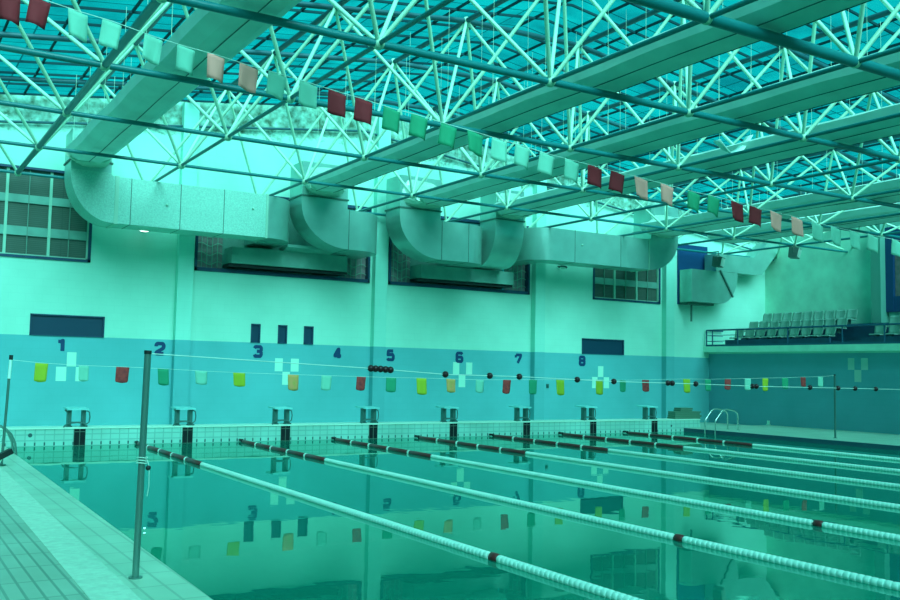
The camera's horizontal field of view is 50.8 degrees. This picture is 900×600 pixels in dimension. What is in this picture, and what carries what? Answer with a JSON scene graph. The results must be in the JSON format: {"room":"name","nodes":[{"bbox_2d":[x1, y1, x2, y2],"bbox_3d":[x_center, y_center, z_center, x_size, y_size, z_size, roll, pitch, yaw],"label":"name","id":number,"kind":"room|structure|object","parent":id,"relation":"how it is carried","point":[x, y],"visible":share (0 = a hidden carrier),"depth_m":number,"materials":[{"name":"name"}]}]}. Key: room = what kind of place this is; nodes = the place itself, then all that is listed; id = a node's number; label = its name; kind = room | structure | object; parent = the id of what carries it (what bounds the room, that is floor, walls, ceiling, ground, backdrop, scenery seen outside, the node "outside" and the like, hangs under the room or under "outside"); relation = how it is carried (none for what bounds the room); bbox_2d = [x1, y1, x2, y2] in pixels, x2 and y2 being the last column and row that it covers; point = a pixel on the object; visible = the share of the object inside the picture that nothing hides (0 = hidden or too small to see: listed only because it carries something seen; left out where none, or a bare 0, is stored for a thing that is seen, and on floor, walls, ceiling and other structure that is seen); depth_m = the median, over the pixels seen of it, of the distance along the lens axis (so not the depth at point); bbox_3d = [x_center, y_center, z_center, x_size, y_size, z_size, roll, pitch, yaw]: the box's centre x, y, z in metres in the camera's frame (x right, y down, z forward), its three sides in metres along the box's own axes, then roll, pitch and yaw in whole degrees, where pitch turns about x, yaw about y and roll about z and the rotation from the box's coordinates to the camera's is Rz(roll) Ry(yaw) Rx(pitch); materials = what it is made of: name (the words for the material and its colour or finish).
{"room":"indoor swimming pool","nodes":[
{"label":"indoor swimming pool","id":0,"kind":"room"},
{"bbox_2d":[0,443,212,599],"bbox_3d":[-4.434,2.247,5.271,6.399,0.400,31.601,4,-5,-30],"label":"floor","id":1,"kind":"structure","parent":0,"point":[114,549],"depth_m":8.57,"materials":[{"name":"tile"}]},
{"bbox_2d":[0,355,12,465],"bbox_3d":[-7.535,1.861,16.025,0.142,1.862,0.142,0,-4,13],"label":"pole","id":2,"kind":"object","parent":1,"relation":"on","point":[10,356],"visible":1,"depth_m":16.03,"materials":[{"name":"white metal"}]},
{"bbox_2d":[16,360,833,394],"bbox_3d":[1.849,1.886,21.809,21.916,0.620,0.058,4,-5,-31],"label":"string","id":3,"kind":"object","parent":2,"relation":"hanging from","point":[40,373],"visible":0.98,"depth_m":19.86,"materials":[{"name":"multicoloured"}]},
{"bbox_2d":[0,425,16,454],"bbox_3d":[-8.559,2.856,17.802,0.794,1.102,0.042,4,-5,-31],"label":"grab rail","id":4,"kind":"object","parent":1,"relation":"on","point":[7,430],"visible":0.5,"depth_m":17.97,"materials":[{"name":"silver metal"}]},
{"bbox_2d":[0,467,140,599],"bbox_3d":[-2.248,2.389,6.605,0.330,0.402,31.510,4,-5,-30],"label":"floor strip","id":5,"kind":"object","parent":1,"relation":"attached to","point":[98,582],"depth_m":8.84,"materials":[{"name":"tile"}]},
{"bbox_2d":[0,448,13,462],"bbox_3d":[-7.436,2.629,15.773,0.285,0.307,0.120,5,-6,-43],"label":"holder","id":6,"kind":"object","parent":5,"relation":"on","point":[9,451],"visible":1,"depth_m":15.76,"materials":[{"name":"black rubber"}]},
{"bbox_2d":[128,350,151,579],"bbox_3d":[-2.531,1.344,7.802,0.128,1.855,0.112,5,-5,-31],"label":"steel pole","id":7,"kind":"object","parent":1,"relation":"on","point":[141,462],"visible":1,"depth_m":7.78,"materials":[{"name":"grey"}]},
{"bbox_2d":[152,353,899,390],"bbox_3d":[7.094,1.203,13.743,22.570,0.263,0.063,4,-5,-31],"label":"float line","id":8,"kind":"object","parent":7,"relation":"attached to","point":[375,368],"visible":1,"depth_m":9.77,"materials":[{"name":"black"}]},
{"bbox_2d":[0,418,699,446],"bbox_3d":[-3.578,3.558,24.563,27.600,0.710,0.590,4,-5,-31],"label":"wall","id":9,"kind":"structure","parent":0,"point":[202,433],"depth_m":24.36,"materials":[{"name":"tile"}]},
{"bbox_2d":[63,407,90,426],"bbox_3d":[-8.518,2.666,21.549,0.612,0.447,0.533,4,-5,-31],"label":"starting block","id":10,"kind":"object","parent":9,"relation":"on","point":[68,410],"visible":1,"depth_m":21.44,"materials":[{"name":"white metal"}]},
{"bbox_2d":[73,429,85,445],"bbox_3d":[-8.345,3.213,21.317,0.250,0.625,0.014,4,-5,-31],"label":"tiles","id":11,"kind":"structure","parent":9,"relation":"attached to","point":[79,434],"depth_m":21.32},
{"bbox_2d":[171,406,195,425],"bbox_3d":[-6.440,2.803,22.821,0.612,0.447,0.533,4,-5,-31],"label":"starting block","id":12,"kind":"object","parent":9,"relation":"on","point":[189,409],"visible":1,"depth_m":22.73,"materials":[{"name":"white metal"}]},
{"bbox_2d":[182,427,192,442],"bbox_3d":[-6.267,3.349,22.589,0.250,0.625,0.014,4,-5,-31],"label":"tiles","id":13,"kind":"structure","parent":9,"relation":"attached to","point":[187,432],"depth_m":22.59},
{"bbox_2d":[268,406,292,424],"bbox_3d":[-4.328,2.942,24.114,0.612,0.447,0.533,4,-5,-31],"label":"starting block","id":14,"kind":"object","parent":9,"relation":"on","point":[275,419],"visible":1,"depth_m":24.03,"materials":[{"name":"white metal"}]},
{"bbox_2d":[280,426,289,440],"bbox_3d":[-4.155,3.488,23.882,0.250,0.625,0.014,4,-5,-31],"label":"tiles","id":15,"kind":"structure","parent":9,"relation":"attached to","point":[285,430],"depth_m":23.88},
{"bbox_2d":[356,406,379,422],"bbox_3d":[-2.217,3.081,25.407,0.612,0.447,0.533,4,-5,-31],"label":"starting block","id":16,"kind":"object","parent":9,"relation":"on","point":[363,419],"visible":1,"depth_m":25.31,"materials":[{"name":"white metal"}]},
{"bbox_2d":[369,425,377,438],"bbox_3d":[-2.043,3.627,25.175,0.250,0.625,0.014,4,-5,-31],"label":"tiles","id":17,"kind":"structure","parent":9,"relation":"attached to","point":[373,429],"depth_m":25.17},
{"bbox_2d":[436,406,458,421],"bbox_3d":[-0.079,3.221,26.715,0.612,0.447,0.533,4,-5,-31],"label":"starting block","id":18,"kind":"object","parent":9,"relation":"on","point":[453,409],"visible":1,"depth_m":26.62,"materials":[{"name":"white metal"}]},
{"bbox_2d":[449,423,456,436],"bbox_3d":[0.094,3.768,26.484,0.250,0.625,0.014,4,-5,-31],"label":"tiles","id":19,"kind":"structure","parent":9,"relation":"attached to","point":[453,427],"depth_m":26.48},
{"bbox_2d":[509,406,530,420],"bbox_3d":[2.075,3.363,28.034,0.612,0.447,0.533,4,-5,-31],"label":"starting block","id":20,"kind":"object","parent":9,"relation":"on","point":[517,417],"visible":1,"depth_m":27.94,"materials":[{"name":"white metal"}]},
{"bbox_2d":[523,422,529,434],"bbox_3d":[2.248,3.909,27.803,0.250,0.625,0.014,4,-5,-31],"label":"tiles","id":21,"kind":"structure","parent":9,"relation":"attached to","point":[526,426],"depth_m":27.80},
{"bbox_2d":[575,405,596,419],"bbox_3d":[4.229,3.504,29.353,0.612,0.447,0.533,4,-5,-31],"label":"starting block","id":22,"kind":"object","parent":9,"relation":"on","point":[583,407],"visible":1,"depth_m":29.27,"materials":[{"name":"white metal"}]},
{"bbox_2d":[637,405,657,419],"bbox_3d":[6.401,3.647,30.683,0.612,0.447,0.533,4,-5,-31],"label":"starting block","id":23,"kind":"object","parent":9,"relation":"on","point":[645,407],"visible":0.99,"depth_m":30.58,"materials":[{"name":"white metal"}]},
{"bbox_2d":[667,407,701,418],"bbox_3d":[7.829,3.777,31.610,1.240,0.360,0.360,4,-5,-31],"label":"stack","id":24,"kind":"object","parent":9,"relation":"on","point":[682,412],"visible":1,"depth_m":31.44,"materials":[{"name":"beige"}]},
{"bbox_2d":[0,94,764,426],"bbox_3d":[-2.007,-0.919,29.767,35.800,9.980,0.308,4,-5,-31],"label":"wall","id":25,"kind":"structure","parent":0,"point":[128,280],"depth_m":27.97,"materials":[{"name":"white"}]},
{"bbox_2d":[0,163,91,262],"bbox_3d":[-11.816,-2.306,23.695,5.450,2.350,0.160,4,-5,-31],"label":"window","id":26,"kind":"structure","parent":25,"relation":"in","point":[38,219],"depth_m":24.47,"materials":[{"name":"glass"}]},
{"bbox_2d":[29,313,104,337],"bbox_3d":[-9.953,0.670,24.639,1.820,0.550,0.130,4,-5,-31],"label":"window","id":27,"kind":"structure","parent":25,"relation":"in","point":[40,324],"depth_m":24.61,"materials":[{"name":"blue paint"}]},
{"bbox_2d":[154,342,165,353],"bbox_3d":[-7.907,1.325,25.811,0.300,0.370,0.013,4,-5,-31],"label":"number","id":28,"kind":"object","parent":25,"relation":"attached to","point":[162,348],"visible":0.99,"depth_m":25.81,"materials":[{"name":"blue"}]},
{"bbox_2d":[169,102,199,424],"bbox_3d":[-7.332,-0.971,26.175,0.420,9.036,0.240,4,-5,-31],"label":"pilaster","id":29,"kind":"object","parent":25,"relation":"attached to","point":[190,113],"visible":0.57,"depth_m":26.00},
{"bbox_2d":[250,324,260,342],"bbox_3d":[-5.619,0.960,27.292,0.280,0.540,0.130,4,-5,-31],"label":"window","id":30,"kind":"structure","parent":25,"relation":"in","point":[255,328],"depth_m":27.28,"materials":[{"name":"glass"}]},
{"bbox_2d":[252,325,258,340],"bbox_3d":[-5.624,0.961,27.300,0.260,0.520,0.050,4,-5,-31],"label":"shutter","id":31,"kind":"object","parent":30,"relation":"attached to","point":[255,328],"depth_m":27.29,"materials":[{"name":"blue"}]},
{"bbox_2d":[253,345,262,357],"bbox_3d":[-5.528,1.481,27.266,0.295,0.370,0.015,4,-5,-31],"label":"number","id":32,"kind":"object","parent":25,"relation":"attached to","point":[260,351],"visible":1,"depth_m":27.28,"materials":[{"name":"blue"}]},
{"bbox_2d":[194,196,371,282],"bbox_3d":[-4.864,-1.843,28.039,5.450,2.350,0.350,4,-5,-31],"label":"window","id":33,"kind":"structure","parent":25,"relation":"in","point":[209,251],"depth_m":27.51,"materials":[{"name":"glass"}]},
{"bbox_2d":[198,236,222,267],"bbox_3d":[-6.788,-1.976,26.832,0.769,2.160,0.022,4,-5,-31],"label":"grille","id":34,"kind":"object","parent":33,"relation":"attached to","point":[210,249],"depth_m":26.83,"materials":[{"name":"metal"}]},
{"bbox_2d":[345,209,365,278],"bbox_3d":[-2.961,-1.725,29.176,0.878,2.160,0.022,4,-5,-31],"label":"grille","id":35,"kind":"object","parent":33,"relation":"attached to","point":[356,268],"depth_m":29.22,"materials":[{"name":"metal"}]},
{"bbox_2d":[278,325,287,343],"bbox_3d":[-4.920,1.006,27.720,0.280,0.540,0.130,4,-5,-31],"label":"window","id":36,"kind":"structure","parent":25,"relation":"in","point":[282,329],"depth_m":27.71,"materials":[{"name":"glass"}]},
{"bbox_2d":[279,326,285,341],"bbox_3d":[-4.926,1.006,27.728,0.260,0.520,0.050,4,-5,-31],"label":"shutter","id":37,"kind":"object","parent":36,"relation":"attached to","point":[282,329],"depth_m":27.72,"materials":[{"name":"blue"}]},
{"bbox_2d":[303,326,313,344],"bbox_3d":[-4.222,1.052,28.147,0.300,0.540,0.130,4,-5,-31],"label":"window","id":38,"kind":"structure","parent":25,"relation":"in","point":[308,330],"depth_m":28.14,"materials":[{"name":"glass"}]},
{"bbox_2d":[305,327,311,342],"bbox_3d":[-4.227,1.052,28.155,0.280,0.520,0.050,4,-5,-31],"label":"shutter","id":39,"kind":"object","parent":38,"relation":"attached to","point":[308,330],"depth_m":28.14,"materials":[{"name":"blue"}]},
{"bbox_2d":[368,117,390,421],"bbox_3d":[-2.174,-0.961,29.354,0.420,9.695,0.240,4,-5,-31],"label":"pilaster","id":40,"kind":"object","parent":25,"relation":"attached to","point":[380,260],"visible":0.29,"depth_m":29.18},
{"bbox_2d":[388,216,529,294],"bbox_3d":[0.338,-1.500,31.225,5.450,2.350,0.350,4,-5,-31],"label":"window","id":41,"kind":"structure","parent":25,"relation":"in","point":[399,265],"depth_m":30.65,"materials":[{"name":"blue paint"}]},
{"bbox_2d":[391,244,410,281],"bbox_3d":[-1.577,-1.634,30.023,0.789,2.160,0.022,4,-5,-31],"label":"grille","id":42,"kind":"object","parent":41,"relation":"attached to","point":[400,263],"depth_m":30.01,"materials":[{"name":"metal"}]},
{"bbox_2d":[506,265,525,290],"bbox_3d":[2.238,-1.383,32.359,0.888,2.160,0.022,4,-5,-31],"label":"grille","id":43,"kind":"object","parent":41,"relation":"attached to","point":[519,280],"depth_m":32.42,"materials":[{"name":"metal"}]},
{"bbox_2d":[530,180,546,419],"bbox_3d":[3.038,-0.230,32.520,0.420,8.917,0.240,4,-5,-31],"label":"pilaster","id":44,"kind":"object","parent":25,"relation":"attached to","point":[537,366],"visible":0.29,"depth_m":32.32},
{"bbox_2d":[582,338,623,354],"bbox_3d":[5.485,1.685,34.091,1.960,0.550,0.130,4,-5,-31],"label":"window","id":45,"kind":"structure","parent":25,"relation":"in","point":[589,346],"depth_m":34.08,"materials":[{"name":"glass"}]},
{"bbox_2d":[593,268,660,303],"bbox_3d":[6.504,-1.102,34.912,3.280,2.350,0.160,4,-5,-31],"label":"window","id":46,"kind":"structure","parent":25,"relation":"in","point":[611,285],"depth_m":34.93,"materials":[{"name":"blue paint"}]},
{"bbox_2d":[661,205,674,417],"bbox_3d":[8.216,0.497,35.666,0.420,8.143,0.240,4,-5,-31],"label":"pilaster","id":47,"kind":"object","parent":25,"relation":"attached to","point":[668,271],"visible":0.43,"depth_m":35.49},
{"bbox_2d":[677,245,707,303],"bbox_3d":[9.365,-0.955,36.572,1.580,2.320,0.060,4,-5,-31],"label":"wall panel","id":48,"kind":"object","parent":25,"relation":"attached to","point":[685,259],"visible":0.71,"depth_m":36.48,"materials":[{"name":"blue"}]},
{"bbox_2d":[0,0,899,226],"bbox_3d":[7.232,-5.631,15.182,35.600,2.447,35.290,4,-5,-31],"label":"ceiling","id":49,"kind":"structure","parent":0,"point":[738,82],"depth_m":23.28,"materials":[{"name":"teal paint"}]},
{"bbox_2d":[0,0,899,260],"bbox_3d":[6.585,-4.912,16.641,34.831,3.222,30.776,4,-5,-31],"label":"frame","id":50,"kind":"object","parent":49,"relation":"attached to","point":[697,13],"visible":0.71,"depth_m":19.86,"materials":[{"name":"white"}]},
{"bbox_2d":[63,0,301,247],"bbox_3d":[0.468,-4.286,12.922,6.226,3.506,31.680,4,-5,-31],"label":"air duct","id":51,"kind":"object","parent":50,"relation":"hanging from","point":[100,198],"visible":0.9,"depth_m":23.36,"materials":[{"name":"metal"}]},
{"bbox_2d":[244,240,285,247],"bbox_3d":[-5.312,-2.112,27.245,0.870,1.090,1.040,4,-5,-31],"label":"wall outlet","id":52,"kind":"object","parent":51,"relation":"attached to","point":[261,244],"depth_m":27.10,"materials":[{"name":"metal"}]},
{"bbox_2d":[0,0,899,256],"bbox_3d":[4.283,-2.329,17.096,31.504,2.169,0.121,4,-5,-31],"label":"string","id":53,"kind":"object","parent":50,"relation":"hanging from","point":[38,10],"visible":1,"depth_m":13.90,"materials":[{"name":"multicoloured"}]},
{"bbox_2d":[222,0,871,275],"bbox_3d":[3.660,-4.136,14.881,4.270,4.966,31.680,4,-5,-31],"label":"air duct","id":54,"kind":"object","parent":50,"relation":"hanging from","point":[320,214],"visible":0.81,"depth_m":19.15,"materials":[{"name":"metal"}]},
{"bbox_2d":[332,253,369,258],"bbox_3d":[-2.959,-1.877,28.681,0.860,1.130,1.040,4,-5,-31],"label":"air vent","id":55,"kind":"object","parent":54,"relation":"attached to","point":[340,255],"depth_m":28.40,"materials":[{"name":"metal"}]},
{"bbox_2d":[385,3,899,288],"bbox_3d":[7.953,-3.911,17.512,5.110,5.082,31.680,4,-5,-31],"label":"air duct","id":56,"kind":"object","parent":50,"relation":"hanging from","point":[415,226],"visible":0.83,"depth_m":23.62,"materials":[{"name":"metal"}]},
{"bbox_2d":[436,263,471,267],"bbox_3d":[0.200,-1.644,30.613,0.840,1.180,1.040,4,-5,-31],"label":"air vent","id":57,"kind":"object","parent":56,"relation":"attached to","point":[437,264],"depth_m":30.34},
{"bbox_2d":[470,9,899,270],"bbox_3d":[9.114,-3.922,18.229,1.322,4.177,31.680,4,-5,-31],"label":"air duct","id":58,"kind":"object","parent":50,"relation":"hanging from","point":[502,231],"visible":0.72,"depth_m":23.55,"materials":[{"name":"metal"}]},
{"bbox_2d":[470,267,502,270],"bbox_3d":[1.120,-1.594,31.177,1.080,1.160,1.040,4,-5,-31],"label":"air vent","id":59,"kind":"object","parent":58,"relation":"attached to","point":[483,268],"depth_m":30.93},
{"bbox_2d":[513,169,899,271],"bbox_3d":[12.710,-3.440,20.415,6.430,3.114,31.680,4,-5,-31],"label":"air duct","id":60,"kind":"object","parent":50,"relation":"hanging from","point":[651,250],"visible":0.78,"depth_m":31.26,"materials":[{"name":"metal"}]},
{"bbox_2d":[513,261,533,264],"bbox_3d":[2.300,-1.766,31.915,0.880,1.060,1.040,4,-5,-31],"label":"air vent","id":61,"kind":"object","parent":60,"relation":"attached to","point":[517,262],"depth_m":31.87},
{"bbox_2d":[706,251,724,267],"bbox_3d":[10.027,-1.550,35.956,0.750,0.639,0.672,-1,-5,30],"label":"floodlight","id":62,"kind":"object","parent":50,"relation":"hanging from","point":[718,262],"visible":1,"depth_m":35.64,"materials":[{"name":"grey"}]},
{"bbox_2d":[680,243,778,321],"bbox_3d":[11.008,-0.723,37.097,4.930,3.300,0.725,4,-5,-31],"label":"air duct","id":63,"kind":"object","parent":50,"relation":"hanging from","point":[710,286],"visible":0.95,"depth_m":36.40,"materials":[{"name":"silver"}]},
{"bbox_2d":[680,269,720,303],"bbox_3d":[9.564,-0.504,36.190,1.550,1.230,0.610,4,-5,-31],"label":"wall outlet","id":64,"kind":"object","parent":63,"relation":"attached to","point":[697,286],"depth_m":35.88,"materials":[{"name":"metal"}]},
{"bbox_2d":[713,135,752,152],"bbox_3d":[6.285,-3.460,20.994,1.050,0.535,0.204,4,-5,-31],"label":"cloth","id":65,"kind":"object","parent":50,"relation":"hanging from","point":[719,143],"visible":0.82,"depth_m":21.01,"materials":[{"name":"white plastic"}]},
{"bbox_2d":[788,244,801,258],"bbox_3d":[12.359,-1.787,33.934,0.390,0.600,0.610,-1,-5,30],"label":"floodlight","id":66,"kind":"object","parent":50,"relation":"hanging from","point":[794,252],"visible":1,"depth_m":33.72,"materials":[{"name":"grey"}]},
{"bbox_2d":[707,166,899,243],"bbox_3d":[17.776,-3.607,22.296,1.700,1.477,29.550,4,-5,-31],"label":"air duct","id":67,"kind":"object","parent":50,"relation":"hanging from","point":[878,210],"visible":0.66,"depth_m":30.35,"materials":[{"name":"metal"}]},
{"bbox_2d":[700,422,749,425],"bbox_3d":[-1.263,4.039,28.018,35.200,0.360,2.930,4,-5,-31],"label":"floor","id":68,"kind":"structure","parent":0,"point":[701,423],"depth_m":35.00,"materials":[{"name":"tile"}]},
{"bbox_2d":[693,425,899,445],"bbox_3d":[17.923,3.732,19.283,4.770,0.420,32.060,4,-5,-31],"label":"floor","id":69,"kind":"structure","parent":0,"point":[827,434],"depth_m":29.58,"materials":[{"name":"tile"}]},
{"bbox_2d":[704,408,728,433],"bbox_3d":[8.620,4.291,30.595,1.114,1.594,0.100,4,-5,-31],"label":"ladder rail","id":70,"kind":"object","parent":69,"relation":"on","point":[713,408],"visible":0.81,"depth_m":30.51,"materials":[{"name":"silver metal"}]},
{"bbox_2d":[715,409,738,434],"bbox_3d":[8.846,4.268,30.229,1.114,1.594,0.100,4,-5,-31],"label":"ladder rail","id":71,"kind":"object","parent":69,"relation":"on","point":[723,409],"visible":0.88,"depth_m":30.34,"materials":[{"name":"silver metal"}]},
{"bbox_2d":[833,374,835,437],"bbox_3d":[11.169,3.081,27.477,0.112,1.840,0.112,4,-5,-31],"label":"flag pole","id":72,"kind":"object","parent":69,"relation":"on","point":[833,374],"visible":1,"depth_m":27.46,"materials":[{"name":"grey metal"}]},
{"bbox_2d":[703,343,899,351],"bbox_3d":[20.474,1.078,22.804,3.550,0.220,34.889,4,-5,-31],"label":"floor","id":73,"kind":"structure","parent":0,"point":[896,346],"depth_m":32.76,"materials":[{"name":"concrete"}]},
{"bbox_2d":[706,323,899,345],"bbox_3d":[14.866,1.037,29.549,0.932,0.652,17.428,4,-5,-31],"label":"gallery railing","id":74,"kind":"object","parent":73,"relation":"on","point":[883,324],"visible":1,"depth_m":32.91,"materials":[{"name":"blue"}]},
{"bbox_2d":[725,323,899,343],"bbox_3d":[14.991,1.160,32.278,3.000,0.820,11.950,4,-5,-31],"label":"tiers","id":75,"kind":"object","parent":73,"relation":"on","point":[853,333],"visible":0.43,"depth_m":33.24,"materials":[{"name":"concrete"}]},
{"bbox_2d":[729,328,743,339],"bbox_3d":[11.128,1.380,36.688,0.445,0.570,0.430,4,-5,-31],"label":"chair","id":76,"kind":"object","parent":75,"relation":"on","point":[740,332],"visible":0.62,"depth_m":36.71,"materials":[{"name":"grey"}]},
{"bbox_2d":[740,330,754,339],"bbox_3d":[11.396,1.353,36.255,0.445,0.570,0.430,4,-5,-31],"label":"chair","id":77,"kind":"object","parent":75,"relation":"on","point":[749,333],"visible":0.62,"depth_m":36.33,"materials":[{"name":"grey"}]},
{"bbox_2d":[750,329,765,338],"bbox_3d":[11.663,1.325,35.822,0.445,0.570,0.430,4,-5,-31],"label":"chair","id":78,"kind":"object","parent":75,"relation":"on","point":[759,333],"visible":0.81,"depth_m":35.89,"materials":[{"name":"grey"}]},
{"bbox_2d":[761,327,776,338],"bbox_3d":[11.930,1.298,35.388,0.445,0.570,0.430,4,-5,-31],"label":"chair","id":79,"kind":"object","parent":75,"relation":"on","point":[770,332],"visible":0.64,"depth_m":35.44,"materials":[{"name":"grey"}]},
{"bbox_2d":[772,329,786,338],"bbox_3d":[12.197,1.271,34.954,0.445,0.570,0.430,4,-5,-31],"label":"chair","id":80,"kind":"object","parent":75,"relation":"on","point":[781,332],"visible":0.63,"depth_m":35.00,"materials":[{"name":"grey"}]},
{"bbox_2d":[783,326,799,338],"bbox_3d":[12.464,1.244,34.521,0.445,0.570,0.430,4,-5,-31],"label":"chair","id":81,"kind":"object","parent":75,"relation":"on","point":[793,332],"visible":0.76,"depth_m":34.59,"materials":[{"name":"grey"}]},
{"bbox_2d":[795,328,811,337],"bbox_3d":[12.732,1.216,34.087,0.445,0.570,0.430,4,-5,-31],"label":"chair","id":82,"kind":"object","parent":75,"relation":"on","point":[804,331],"visible":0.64,"depth_m":34.15,"materials":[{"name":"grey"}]},
{"bbox_2d":[801,311,812,321],"bbox_3d":[13.499,0.710,35.957,0.445,0.570,0.430,4,-5,-31],"label":"chair","id":83,"kind":"object","parent":75,"relation":"on","point":[806,315],"visible":0.63,"depth_m":36.07,"materials":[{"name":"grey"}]},
{"bbox_2d":[807,327,823,337],"bbox_3d":[12.999,1.189,33.654,0.445,0.570,0.430,4,-5,-31],"label":"chair","id":84,"kind":"object","parent":75,"relation":"on","point":[816,331],"visible":0.8,"depth_m":33.69,"materials":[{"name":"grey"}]},
{"bbox_2d":[812,311,823,321],"bbox_3d":[13.748,0.684,35.553,0.445,0.570,0.430,4,-5,-31],"label":"chair","id":85,"kind":"object","parent":75,"relation":"on","point":[817,314],"visible":0.67,"depth_m":35.68,"materials":[{"name":"teal"}]},
{"bbox_2d":[819,327,835,337],"bbox_3d":[13.266,1.162,33.220,0.445,0.570,0.430,4,-5,-31],"label":"chair","id":86,"kind":"object","parent":75,"relation":"on","point":[829,331],"visible":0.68,"depth_m":33.28,"materials":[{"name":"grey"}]},
{"bbox_2d":[824,310,834,324],"bbox_3d":[13.997,0.659,35.150,0.445,0.570,0.430,4,-5,-31],"label":"chair","id":87,"kind":"object","parent":75,"relation":"on","point":[828,314],"visible":0.66,"depth_m":35.27,"materials":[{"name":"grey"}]},
{"bbox_2d":[835,310,845,323],"bbox_3d":[14.246,0.634,34.746,0.445,0.570,0.430,4,-5,-31],"label":"chair","id":88,"kind":"object","parent":75,"relation":"on","point":[839,313],"visible":0.63,"depth_m":34.86,"materials":[{"name":"teal"}]},
{"bbox_2d":[836,318,847,332],"bbox_3d":[13.890,0.914,33.762,0.445,0.570,0.430,4,-5,-31],"label":"chair","id":89,"kind":"object","parent":75,"relation":"on","point":[840,321],"visible":0.71,"depth_m":33.79,"materials":[{"name":"teal"}]},
{"bbox_2d":[846,309,857,323],"bbox_3d":[14.495,0.608,34.342,0.445,0.570,0.430,4,-5,-31],"label":"chair","id":90,"kind":"object","parent":75,"relation":"on","point":[851,313],"visible":0.87,"depth_m":34.39,"materials":[{"name":"teal"}]},
{"bbox_2d":[869,323,886,336],"bbox_3d":[14.277,1.058,31.580,0.445,0.570,0.430,4,-5,-31],"label":"chair","id":91,"kind":"object","parent":75,"relation":"on","point":[879,330],"visible":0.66,"depth_m":31.67,"materials":[{"name":"teal"}]},
{"bbox_2d":[883,325,899,335],"bbox_3d":[14.550,1.030,31.138,0.445,0.570,0.430,4,-5,-31],"label":"chair","id":92,"kind":"object","parent":75,"relation":"on","point":[893,329],"visible":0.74,"depth_m":31.20,"materials":[{"name":"teal"}]},
{"bbox_2d":[887,315,899,326],"bbox_3d":[14.965,0.804,32.019,0.445,0.570,0.430,4,-5,-31],"label":"chair","id":93,"kind":"object","parent":75,"relation":"on","point":[892,319],"visible":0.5,"depth_m":32.15,"materials":[{"name":"teal"}]},
{"bbox_2d":[709,351,899,433],"bbox_3d":[19.317,2.510,21.943,0.258,2.810,34.990,4,-5,-31],"label":"wall","id":94,"kind":"structure","parent":0,"point":[861,410],"depth_m":32.75,"materials":[{"name":"teal"}]},
{"bbox_2d":[765,221,899,326],"bbox_3d":[22.163,-1.092,23.924,0.250,4.900,34.990,4,-5,-31],"label":"wall","id":95,"kind":"structure","parent":0,"point":[820,280],"depth_m":36.48,"materials":[{"name":"paint"}]},
{"bbox_2d":[0,120,751,249],"bbox_3d":[-1.818,-4.008,29.789,35.009,2.419,0.070,4,-5,-31],"label":"pipe","id":96,"kind":"object","parent":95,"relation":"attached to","point":[1,121],"visible":0.42,"depth_m":27.93,"materials":[{"name":"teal metal"}]},
{"bbox_2d":[870,224,888,322],"bbox_3d":[15.483,-0.962,34.144,0.445,3.690,0.380,4,-5,-31],"label":"pilaster","id":97,"kind":"object","parent":95,"relation":"attached to","point":[879,314],"visible":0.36,"depth_m":33.97,"materials":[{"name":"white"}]},
{"bbox_2d":[885,227,899,311],"bbox_3d":[17.587,-1.268,31.119,0.260,3.050,7.000,4,-5,-31],"label":"window","id":98,"kind":"structure","parent":95,"relation":"in","point":[892,262],"depth_m":33.81,"materials":[{"name":"blue"}]},
{"bbox_3d":[5.821,3.973,14.125,21.170,2.090,27.200,4,-5,-31],"label":"wall","id":99,"kind":"structure","parent":0,"visible":0},
{"bbox_2d":[6,432,899,599],"bbox_3d":[5.835,3.020,14.194,20.960,0.001,27.000,4,-5,-31],"label":"pool water","id":100,"kind":"object","parent":99,"relation":"in","point":[229,537],"visible":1,"depth_m":12.03,"materials":[{"name":"liquid"}]},
{"bbox_2d":[135,441,643,599],"bbox_3d":[-0.311,2.593,10.486,0.114,0.119,26.891,4,-5,-31],"label":"lane rope","id":101,"kind":"object","parent":100,"relation":"on","point":[583,585],"visible":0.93,"depth_m":10.12,"materials":[{"name":"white plastic"}]},
{"bbox_2d":[239,439,899,590],"bbox_3d":[1.809,2.732,11.785,0.114,0.119,26.891,4,-5,-31],"label":"lane rope","id":102,"kind":"object","parent":100,"relation":"on","point":[889,584],"visible":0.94,"depth_m":11.05,"materials":[{"name":"white plastic"}]},
{"bbox_2d":[331,437,899,540],"bbox_3d":[3.852,2.866,13.036,0.108,0.119,26.891,4,-5,-31],"label":"lane rope","id":103,"kind":"object","parent":100,"relation":"on","point":[819,523],"visible":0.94,"depth_m":14.07,"materials":[{"name":"white plastic"}]},
{"bbox_2d":[415,435,899,508],"bbox_3d":[5.952,3.005,14.322,0.108,0.119,26.891,4,-5,-31],"label":"lane rope","id":104,"kind":"object","parent":100,"relation":"on","point":[808,493],"visible":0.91,"depth_m":17.05,"materials":[{"name":"white plastic"}]},
{"bbox_2d":[489,433,899,487],"bbox_3d":[8.030,3.141,15.594,0.108,0.119,26.891,4,-5,-31],"label":"lane rope","id":105,"kind":"object","parent":100,"relation":"on","point":[490,434],"visible":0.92,"depth_m":19.73,"materials":[{"name":"white plastic"}]},
{"bbox_2d":[558,432,899,472],"bbox_3d":[10.135,3.280,16.884,0.110,0.119,26.891,4,-5,-31],"label":"lane rope","id":106,"kind":"object","parent":100,"relation":"on","point":[562,433],"visible":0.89,"depth_m":22.32,"materials":[{"name":"white plastic"}]},
{"bbox_2d":[623,431,899,460],"bbox_3d":[12.280,3.421,18.198,0.114,0.119,26.891,4,-5,-30],"label":"lane rope","id":107,"kind":"object","parent":100,"relation":"on","point":[627,432],"visible":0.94,"depth_m":24.86,"materials":[{"name":"white plastic"}]},
{"bbox_2d":[684,428,899,450],"bbox_3d":[14.803,3.999,19.660,0.120,1.021,27.000,4,-5,-31],"label":"trim","id":108,"kind":"structure","parent":99,"relation":"attached to","point":[739,434],"depth_m":27.28,"materials":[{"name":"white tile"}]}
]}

